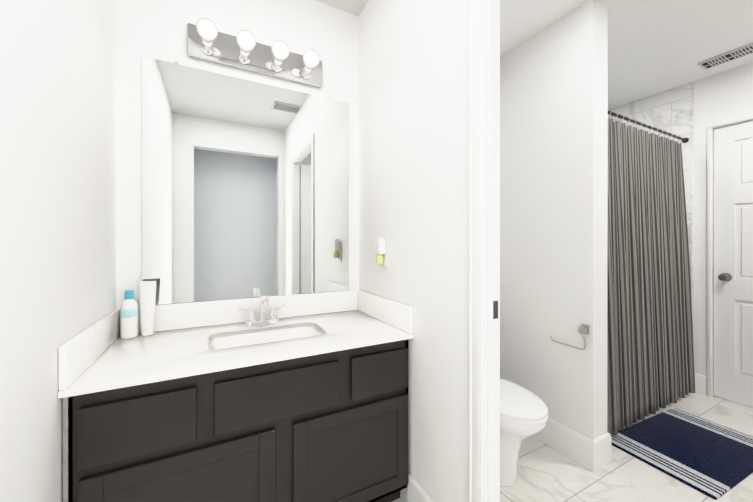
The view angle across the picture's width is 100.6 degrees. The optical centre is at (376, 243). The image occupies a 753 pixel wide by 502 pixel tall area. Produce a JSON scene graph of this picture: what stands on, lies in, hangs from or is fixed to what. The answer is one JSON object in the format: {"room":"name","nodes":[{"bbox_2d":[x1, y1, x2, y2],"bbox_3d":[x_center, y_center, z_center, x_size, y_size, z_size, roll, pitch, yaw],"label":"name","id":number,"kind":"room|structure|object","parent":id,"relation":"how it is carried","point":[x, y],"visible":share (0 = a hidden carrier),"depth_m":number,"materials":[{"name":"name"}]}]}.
{"room":"bathroom","nodes":[
{"label":"bathroom","id":0,"kind":"room"},
{"bbox_2d":[0,0,115,501],"bbox_3d":[-0.608,-0.094,0.230,0.120,2.590,2.754,0,0,-28],"label":"wall","id":1,"kind":"structure","parent":0,"point":[57,174],"depth_m":0.80,"materials":[{"name":"white paint"}]},
{"bbox_2d":[116,0,358,307],"bbox_3d":[0.580,-0.096,2.338,3.948,2.590,0.129,0,0,-28],"label":"wall","id":2,"kind":"structure","parent":0,"point":[245,188],"depth_m":1.58,"materials":[{"name":"white paint"}]},
{"bbox_2d":[188,18,321,87],"bbox_3d":[-0.570,-0.967,1.571,0.657,0.150,0.173,0,0,-28],"label":"sconce","id":3,"kind":"object","parent":2,"relation":"attached to","point":[242,49],"visible":1,"depth_m":1.56,"materials":[{"name":"silver metal"}]},
{"bbox_2d":[316,0,368,15],"bbox_3d":[-0.065,-1.439,0.514,1.347,0.100,2.754,0,0,-28],"label":"ceiling","id":4,"kind":"structure","parent":0,"point":[355,7],"depth_m":1.82,"materials":[{"name":"white paint"}]},
{"bbox_2d":[359,0,468,501],"bbox_3d":[0.433,-0.095,0.948,0.062,2.590,2.214,0,0,-28],"label":"wall","id":5,"kind":"structure","parent":0,"point":[414,133],"depth_m":1.32,"materials":[{"name":"white paint"}]},
{"bbox_2d":[375,237,387,267],"bbox_3d":[0.021,0.044,1.612,0.046,0.158,0.072,0,0,-28],"label":"air freshener","id":6,"kind":"object","parent":5,"relation":"attached to","point":[381,248],"visible":1,"depth_m":1.59,"materials":[{"name":"white plastic"}]},
{"bbox_2d":[407,474,432,501],"bbox_3d":[0.234,1.123,1.247,0.014,0.155,0.380,0,0,-28],"label":"baseboard","id":7,"kind":"structure","parent":5,"relation":"attached to","point":[415,493],"depth_m":1.36,"materials":[{"name":"white paint"}]},
{"bbox_2d":[469,0,499,501],"bbox_3d":[0.562,0.119,0.703,0.092,2.163,0.886,0,0,-28],"label":"door frame","id":8,"kind":"structure","parent":5,"relation":"attached to","point":[484,250],"depth_m":1.04,"materials":[{"name":"white paint"}]},
{"bbox_2d":[500,0,607,439],"bbox_3d":[1.026,-0.055,2.053,0.142,2.510,0.809,0,0,-28],"label":"wall","id":9,"kind":"structure","parent":0,"point":[553,166],"depth_m":1.83,"materials":[{"name":"white paint"}]},
{"bbox_2d":[533,417,601,471],"bbox_3d":[1.019,1.122,1.928,0.040,0.155,0.619,0,0,-28],"label":"baseboard","id":10,"kind":"structure","parent":9,"relation":"attached to","point":[594,455],"depth_m":1.74,"materials":[{"name":"white paint"}]},
{"bbox_2d":[550,324,588,349],"bbox_3d":[1.077,0.502,1.747,0.051,0.131,0.202,0,0,-28],"label":"toilet paper holder","id":11,"kind":"object","parent":9,"relation":"attached to","point":[583,329],"visible":0.96,"depth_m":1.68,"materials":[{"name":"silver metal"}]},
{"bbox_2d":[392,393,752,501],"bbox_3d":[1.139,1.250,1.150,4.068,0.100,2.754,0,0,-28],"label":"floor","id":12,"kind":"structure","parent":0,"point":[546,472],"depth_m":1.60,"materials":[{"name":"tile"}]},
{"bbox_2d":[63,339,407,501],"bbox_3d":[-0.491,0.810,1.384,1.154,0.780,0.574,0,0,-28],"label":"bathroom vanity","id":13,"kind":"object","parent":12,"relation":"on","point":[329,427],"visible":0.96,"depth_m":1.10,"materials":[{"name":"black wood"}]},
{"bbox_2d":[58,290,413,398],"bbox_3d":[-0.486,0.381,1.377,1.162,0.202,0.594,0,0,-28],"label":"countertop","id":14,"kind":"structure","parent":13,"relation":"on","point":[188,339],"depth_m":1.32,"materials":[{"name":"white stone"}]},
{"bbox_2d":[120,290,137,338],"bbox_3d":[-1.059,0.299,1.341,0.061,0.200,0.061,0,0,-28],"label":"lotion bottle","id":15,"kind":"object","parent":14,"relation":"on","point":[129,318],"visible":1,"depth_m":1.32,"materials":[{"name":"white plastic"}]},
{"bbox_2d":[139,281,155,335],"bbox_3d":[-1.006,0.282,1.375,0.065,0.235,0.050,0,0,-28],"label":"tube","id":16,"kind":"object","parent":14,"relation":"on","point":[147,294],"visible":1,"depth_m":1.36,"materials":[{"name":"white plastic"}]},
{"bbox_2d":[238,295,285,326],"bbox_3d":[-0.545,0.322,1.516,0.228,0.156,0.154,0,0,-28],"label":"faucet","id":17,"kind":"object","parent":14,"relation":"on","point":[252,320],"visible":1,"depth_m":1.54,"materials":[{"name":"silver metal"}]},
{"bbox_2d":[500,378,547,486],"bbox_3d":[0.595,0.811,1.708,0.428,0.777,0.677,0,0,-28],"label":"toilet","id":18,"kind":"object","parent":12,"relation":"on","point":[523,413],"visible":0.21,"depth_m":1.50,"materials":[{"name":"white ceramic"}]},
{"bbox_2d":[611,408,752,499],"bbox_3d":[1.873,1.194,1.868,0.860,0.011,0.500,0,0,-25],"label":"rug","id":19,"kind":"object","parent":12,"relation":"on","point":[712,460],"visible":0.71,"depth_m":1.81,"materials":[{"name":"blue fabric"}]},
{"bbox_2d":[500,0,752,109],"bbox_3d":[1.665,-1.360,1.595,2.721,0.100,2.454,0,0,-28],"label":"ceiling","id":20,"kind":"structure","parent":0,"point":[655,47],"depth_m":1.97,"materials":[{"name":"white paint"}]},
{"bbox_2d":[697,43,752,69],"bbox_3d":[2.516,-1.302,2.061,0.150,0.016,0.545,0,0,-28],"label":"ceiling vent","id":21,"kind":"object","parent":20,"relation":"in","point":[739,52],"visible":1,"depth_m":2.17,"materials":[{"name":"silver metal"}]},
{"bbox_2d":[693,62,752,375],"bbox_3d":[2.816,-0.055,2.201,0.120,2.510,2.214,0,0,-28],"label":"wall","id":22,"kind":"structure","parent":0,"point":[725,96],"depth_m":2.48,"materials":[{"name":"white paint"}]},
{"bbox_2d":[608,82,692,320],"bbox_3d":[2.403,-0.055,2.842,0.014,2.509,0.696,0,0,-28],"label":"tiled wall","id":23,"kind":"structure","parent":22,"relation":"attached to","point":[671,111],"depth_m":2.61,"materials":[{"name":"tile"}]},
{"bbox_2d":[608,111,688,142],"bbox_3d":[1.877,-0.850,2.221,1.497,0.042,0.042,0,0,-28],"label":"curtain rod","id":24,"kind":"object","parent":23,"relation":"attached to","point":[685,140],"visible":0.56,"depth_m":2.25,"materials":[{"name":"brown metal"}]},
{"bbox_2d":[607,109,694,434],"bbox_3d":[1.871,0.150,2.181,1.375,2.030,0.117,0,0,-28],"label":"shower curtain","id":25,"kind":"object","parent":24,"relation":"hanging from","point":[650,357],"visible":0.88,"depth_m":2.16,"materials":[{"name":"grey fabric"}]},
{"bbox_2d":[707,115,752,396],"bbox_3d":[2.855,0.137,2.113,0.132,2.126,0.852,0,0,-28],"label":"door frame","id":26,"kind":"structure","parent":22,"relation":"attached to","point":[710,260],"depth_m":2.45,"materials":[{"name":"white paint"}]},
{"bbox_2d":[714,120,752,406],"bbox_3d":[2.813,0.145,2.091,0.102,2.085,0.796,0,0,-28],"label":"door","id":27,"kind":"structure","parent":22,"relation":"in","point":[733,262],"depth_m":2.36,"materials":[{"name":"white paint"}]}
]}

